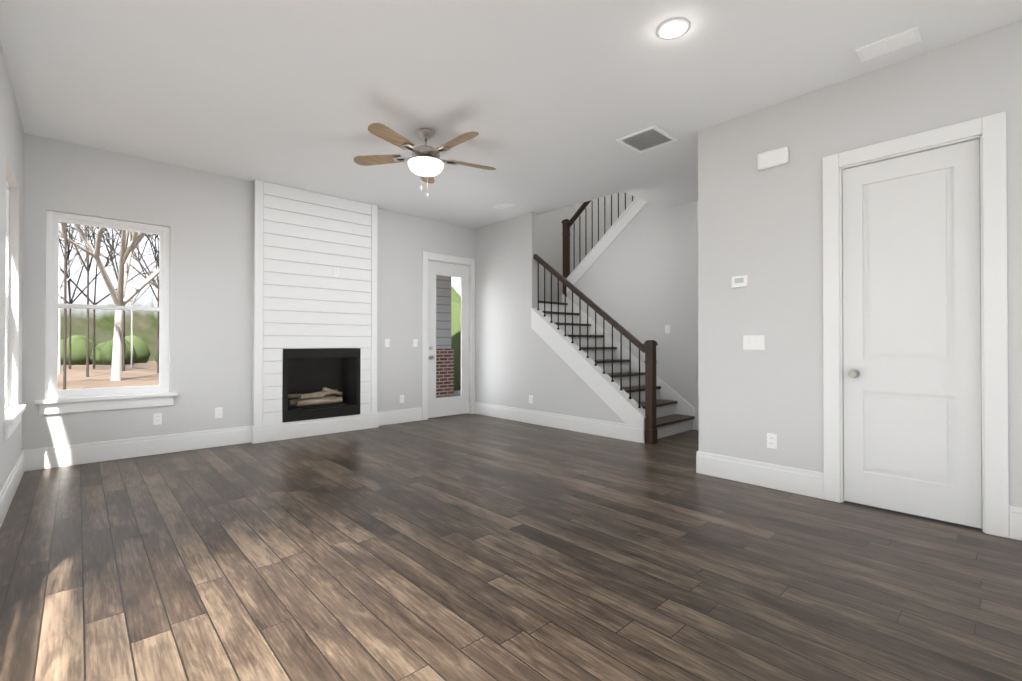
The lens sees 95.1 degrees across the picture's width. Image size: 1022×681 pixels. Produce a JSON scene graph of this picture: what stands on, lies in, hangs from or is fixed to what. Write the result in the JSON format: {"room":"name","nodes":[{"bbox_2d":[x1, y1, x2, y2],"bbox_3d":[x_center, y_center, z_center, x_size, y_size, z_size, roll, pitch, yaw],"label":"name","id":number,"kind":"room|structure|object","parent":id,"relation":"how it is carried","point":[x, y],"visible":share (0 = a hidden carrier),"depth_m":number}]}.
{"room":"living room","nodes":[
{"label":"living room","id":0,"kind":"room"},
{"bbox_2d":[0,40,23,491],"bbox_3d":[-1.320,-0.363,0.790,0.150,3.000,9.300,0,-1,-43],"label":"wall","id":1,"kind":"structure","parent":0,"point":[11,151],"depth_m":3.69},
{"bbox_2d":[5,180,8,408],"bbox_3d":[-3.776,-0.356,3.422,0.070,1.780,0.920,0,-1,-43],"label":"window","id":2,"kind":"structure","parent":1,"relation":"in","point":[7,295],"depth_m":3.75},
{"bbox_2d":[0,450,27,527],"bbox_3d":[-1.259,1.042,0.837,0.016,0.190,9.000,0,-1,-43],"label":"baseboard","id":3,"kind":"structure","parent":1,"relation":"attached to","point":[7,493],"depth_m":3.38},
{"bbox_2d":[4,405,25,439],"bbox_3d":[-3.714,0.597,3.473,0.100,0.135,1.040,0,-1,-43],"label":"sill","id":4,"kind":"structure","parent":1,"relation":"attached to","point":[12,420],"depth_m":3.34},
{"bbox_2d":[22,133,573,449],"bbox_3d":[-1.595,-1.697,7.132,8.350,6.650,0.670,0,-1,-43],"label":"wall","id":5,"kind":"structure","parent":0,"point":[206,217],"depth_m":5.03},
{"bbox_2d":[35,392,176,414],"bbox_3d":[-3.885,0.604,4.548,1.040,0.135,0.100,0,-1,-43],"label":"window sill","id":6,"kind":"structure","parent":5,"relation":"attached to","point":[79,404],"depth_m":4.49},
{"bbox_2d":[45,211,169,398],"bbox_3d":[-3.938,-0.323,4.612,0.920,1.730,0.082,0,-1,-43],"label":"window","id":7,"kind":"structure","parent":5,"relation":"in","point":[53,220],"depth_m":4.52},
{"bbox_2d":[28,426,251,470],"bbox_3d":[-3.629,1.067,4.755,1.800,0.190,0.030,0,-1,-43],"label":"baseboard","id":8,"kind":"structure","parent":5,"relation":"attached to","point":[67,455],"depth_m":4.64},
{"bbox_2d":[153,413,161,424],"bbox_3d":[-3.613,0.803,4.785,0.070,0.115,0.008,0,-1,-43],"label":"outlet","id":9,"kind":"object","parent":5,"relation":"attached to","point":[157,417],"depth_m":4.78},
{"bbox_2d":[215,407,222,417],"bbox_3d":[-3.217,0.795,5.152,0.070,0.115,0.008,0,-1,-43],"label":"outlet","id":10,"kind":"object","parent":5,"relation":"attached to","point":[218,411],"depth_m":5.15},
{"bbox_2d":[385,339,389,346],"bbox_3d":[-1.727,0.034,6.535,0.070,0.115,0.010,0,-1,-43],"label":"light switch","id":11,"kind":"object","parent":5,"relation":"attached to","point":[387,341],"depth_m":6.53},
{"bbox_2d":[380,407,421,425],"bbox_3d":[-1.589,1.080,6.643,0.760,0.190,0.030,0,-1,-43],"label":"baseboard","id":12,"kind":"structure","parent":5,"relation":"attached to","point":[413,414],"depth_m":6.66},
{"bbox_2d":[400,395,403,402],"bbox_3d":[-1.559,0.835,6.687,0.070,0.115,0.008,0,-1,-43],"label":"outlet","id":13,"kind":"object","parent":5,"relation":"attached to","point":[401,396],"depth_m":6.68},
{"bbox_2d":[413,339,417,346],"bbox_3d":[-1.397,0.036,6.841,0.070,0.115,0.010,0,-1,-43],"label":"light switch","id":14,"kind":"object","parent":5,"relation":"attached to","point":[415,341],"depth_m":6.84},
{"bbox_2d":[422,251,474,419],"bbox_3d":[-1.001,-0.071,7.304,0.989,2.500,0.170,0,-1,-43],"label":"door frame","id":15,"kind":"structure","parent":5,"relation":"attached to","point":[438,257],"depth_m":7.15},
{"bbox_2d":[428,260,469,417],"bbox_3d":[-0.956,-0.020,7.278,0.794,2.374,0.119,0,-1,-43],"label":"door","id":16,"kind":"structure","parent":5,"relation":"in","point":[446,406],"depth_m":7.28},
{"bbox_2d":[252,180,370,426],"bbox_3d":[-2.401,-0.330,5.866,1.500,3.000,0.080,0,-1,-43],"label":"wall","id":17,"kind":"structure","parent":0,"point":[278,310],"depth_m":5.38},
{"bbox_2d":[248,412,379,443],"bbox_3d":[-2.358,1.074,5.811,1.532,0.190,0.026,0,-1,-43],"label":"baseboard","id":18,"kind":"structure","parent":17,"relation":"attached to","point":[267,433],"depth_m":5.73},
{"bbox_2d":[254,179,377,426],"bbox_3d":[-2.366,-0.425,5.829,1.500,2.810,0.024,0,-1,-43],"label":"chimney breast","id":19,"kind":"structure","parent":17,"relation":"attached to","point":[277,207],"depth_m":5.73},
{"bbox_2d":[282,348,360,421],"bbox_3d":[-2.509,0.536,6.022,0.954,0.864,0.536,0,-1,-43],"label":"fireplace insert","id":20,"kind":"object","parent":17,"relation":"in","point":[321,383],"visible":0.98,"depth_m":6.09},
{"bbox_2d":[333,267,338,276],"bbox_3d":[-2.225,-0.870,5.945,0.070,0.115,0.008,0,-1,-43],"label":"outlet","id":21,"kind":"object","parent":17,"relation":"attached to","point":[335,270],"depth_m":5.94},
{"bbox_2d":[0,413,1021,680],"bbox_3d":[1.689,1.205,3.565,8.350,0.100,9.300,0,-1,-43],"label":"floor","id":22,"kind":"structure","parent":0,"point":[466,547],"depth_m":2.32},
{"bbox_2d":[539,301,694,438],"bbox_3d":[1.432,-0.463,7.351,2.396,3.285,3.106,0,-1,-43],"label":"stair","id":23,"kind":"structure","parent":22,"relation":"on","point":[668,424],"depth_m":6.54},
{"bbox_2d":[534,239,657,443],"bbox_3d":[0.979,-0.035,5.990,0.112,2.409,1.915,0,-1,-43],"label":"stair railing","id":24,"kind":"object","parent":23,"relation":"on","point":[648,348],"depth_m":5.62},
{"bbox_2d":[561,193,632,245],"bbox_3d":[1.721,-2.204,6.996,0.090,3.159,2.442,0,-1,-43],"label":"stair railing","id":25,"kind":"object","parent":23,"relation":"on","point":[566,223],"depth_m":7.63},
{"bbox_2d":[0,0,1021,228],"bbox_3d":[1.689,-3.495,3.596,8.350,3.300,9.300,0,-1,-43],"label":"ceiling","id":26,"kind":"structure","parent":0,"point":[550,102],"depth_m":3.31},
{"bbox_2d":[353,123,495,197],"bbox_3d":[-0.709,-1.554,4.086,1.288,0.574,1.245,0,-1,-43],"label":"ceiling fan","id":27,"kind":"object","parent":26,"relation":"hanging from","point":[425,163],"visible":1,"depth_m":4.02},
{"bbox_2d":[493,202,514,208],"bbox_3d":[-0.098,-1.821,6.318,0.140,0.013,0.280,0,-1,-43],"label":"ceiling vent","id":28,"kind":"object","parent":26,"relation":"in","point":[503,205],"visible":0.98,"depth_m":6.29},
{"bbox_2d":[616,125,677,152],"bbox_3d":[1.242,-1.834,4.282,0.400,0.013,0.390,0,-1,-43],"label":"ceiling vent","id":29,"kind":"object","parent":26,"relation":"in","point":[648,138],"visible":0.94,"depth_m":4.28},
{"bbox_2d":[656,17,689,39],"bbox_3d":[0.961,-1.845,2.775,0.190,0.010,0.190,0,-1,-43],"label":"recessed light","id":30,"kind":"object","parent":26,"relation":"in","point":[673,28],"visible":1,"depth_m":2.76},
{"bbox_2d":[856,26,921,61],"bbox_3d":[2.353,-1.843,2.919,0.180,0.013,0.300,0,-1,-43],"label":"ceiling vent","id":31,"kind":"object","parent":26,"relation":"in","point":[899,40],"visible":0.96,"depth_m":2.90},
{"bbox_2d":[474,212,644,442],"bbox_3d":[0.503,-0.326,6.497,0.120,3.000,3.100,0,-1,-43],"label":"wall","id":32,"kind":"structure","parent":0,"point":[519,360],"depth_m":6.88},
{"bbox_2d":[529,395,532,403],"bbox_3d":[0.279,0.835,6.637,0.008,0.115,0.070,0,-1,-43],"label":"outlet","id":33,"kind":"object","parent":32,"relation":"attached to","point":[530,396],"depth_m":6.62},
{"bbox_2d":[474,402,643,442],"bbox_3d":[0.454,1.079,6.442,0.016,0.190,3.100,0,-1,-43],"label":"baseboard","id":34,"kind":"structure","parent":32,"relation":"attached to","point":[634,433],"depth_m":6.13},
{"bbox_2d":[531,301,645,426],"bbox_3d":[0.950,0.258,6.005,0.150,1.446,1.804,0,-1,-43],"label":"trim","id":35,"kind":"structure","parent":32,"relation":"attached to","point":[610,394],"depth_m":6.05},
{"bbox_2d":[574,192,635,267],"bbox_3d":[2.405,-1.915,8.186,0.150,6.200,3.220,0,-1,-43],"label":"wall","id":36,"kind":"structure","parent":0,"point":[601,218],"depth_m":8.93},
{"bbox_2d":[567,202,693,417],"bbox_3d":[1.711,-0.624,6.991,0.120,3.601,2.180,0,-1,-43],"label":"wall","id":37,"kind":"structure","parent":0,"point":[636,280],"depth_m":6.57},
{"bbox_2d":[562,197,694,429],"bbox_3d":[1.681,-0.623,7.024,0.170,3.600,2.290,0,-1,-43],"label":"trim","id":38,"kind":"structure","parent":37,"relation":"attached to","point":[682,407],"depth_m":6.95},
{"bbox_2d":[665,325,669,332],"bbox_3d":[2.145,-0.157,6.422,0.010,0.115,0.070,0,-1,-43],"label":"light switch","id":39,"kind":"object","parent":37,"relation":"attached to","point":[667,327],"depth_m":6.42},
{"bbox_2d":[694,201,698,429],"bbox_3d":[2.922,-0.326,6.542,1.290,3.000,0.120,0,-1,-43],"label":"wall","id":40,"kind":"structure","parent":0,"point":[696,407],"depth_m":6.13},
{"bbox_2d":[698,20,1021,506],"bbox_3d":[3.369,-0.353,2.350,0.150,3.000,4.920,0,-1,-43],"label":"wall","id":41,"kind":"structure","parent":0,"point":[762,229],"depth_m":3.53},
{"bbox_2d":[732,275,747,287],"bbox_3d":[1.875,-0.483,3.837,0.023,0.090,0.120,0,-1,-43],"label":"thermostat","id":42,"kind":"object","parent":41,"relation":"attached to","point":[739,281],"visible":1,"depth_m":3.82},
{"bbox_2d":[743,335,764,349],"bbox_3d":[1.951,0.016,3.761,0.010,0.115,0.162,0,-1,-43],"label":"light switch","id":43,"kind":"object","parent":41,"relation":"attached to","point":[753,342],"depth_m":3.76},
{"bbox_2d":[696,451,823,498],"bbox_3d":[1.956,1.061,3.745,0.016,0.190,0.940,0,-1,-43],"label":"baseboard","id":44,"kind":"structure","parent":41,"relation":"attached to","point":[792,480],"depth_m":3.70},
{"bbox_2d":[767,433,776,448],"bbox_3d":[2.040,0.785,3.661,0.008,0.115,0.070,0,-1,-43],"label":"outlet","id":45,"kind":"object","parent":41,"relation":"attached to","point":[771,438],"depth_m":3.66},
{"bbox_2d":[757,146,788,169],"bbox_3d":[2.040,-1.420,3.648,0.045,0.130,0.220,0,-1,-43],"label":"door chime","id":46,"kind":"object","parent":41,"relation":"attached to","point":[772,158],"visible":0.94,"depth_m":3.63},
{"bbox_2d":[842,139,981,528],"bbox_3d":[2.599,-0.043,3.080,0.104,2.364,0.694,0,-1,-43],"label":"closet door","id":47,"kind":"structure","parent":41,"relation":"in","point":[912,340],"depth_m":3.06},
{"bbox_2d":[822,111,1008,537],"bbox_3d":[2.641,-0.093,3.119,0.170,2.490,0.920,0,-1,-43],"label":"door frame","id":48,"kind":"structure","parent":41,"relation":"attached to","point":[989,132],"depth_m":2.81},
{"bbox_2d":[1009,505,1021,540],"bbox_3d":[3.929,1.047,1.613,0.016,0.190,3.030,0,-1,-43],"label":"baseboard","id":49,"kind":"structure","parent":41,"relation":"attached to","point":[1015,512],"depth_m":2.70},
{"label":"outside","id":50,"kind":"structure","parent":0,"visible":0},
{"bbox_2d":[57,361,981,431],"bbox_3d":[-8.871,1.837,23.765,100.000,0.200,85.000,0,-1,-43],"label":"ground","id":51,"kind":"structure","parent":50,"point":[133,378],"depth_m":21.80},
{"bbox_2d":[58,222,460,390],"bbox_3d":[-17.412,-7.504,16.186,34.245,18.394,52.892,0,-1,-43],"label":"trees","id":52,"kind":"object","parent":51,"relation":"on","point":[130,239],"depth_m":24.35},
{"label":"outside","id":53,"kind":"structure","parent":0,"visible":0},
{"bbox_2d":[58,223,460,360],"bbox_3d":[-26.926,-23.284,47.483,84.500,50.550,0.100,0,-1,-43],"label":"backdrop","id":54,"kind":"structure","parent":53,"point":[144,329],"depth_m":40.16},
{"bbox_2d":[436,390,460,397],"bbox_3d":[-1.271,1.433,9.375,4.400,0.420,3.249,0,-1,-43],"label":"porch","id":55,"kind":"object","parent":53,"point":[456,393],"depth_m":10.46},
{"bbox_2d":[436,275,453,396],"bbox_3d":[-1.271,-0.392,9.387,4.400,3.230,3.249,0,-1,-43],"label":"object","id":56,"kind":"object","parent":55,"relation":"on","point":[446,352],"depth_m":10.34}
]}

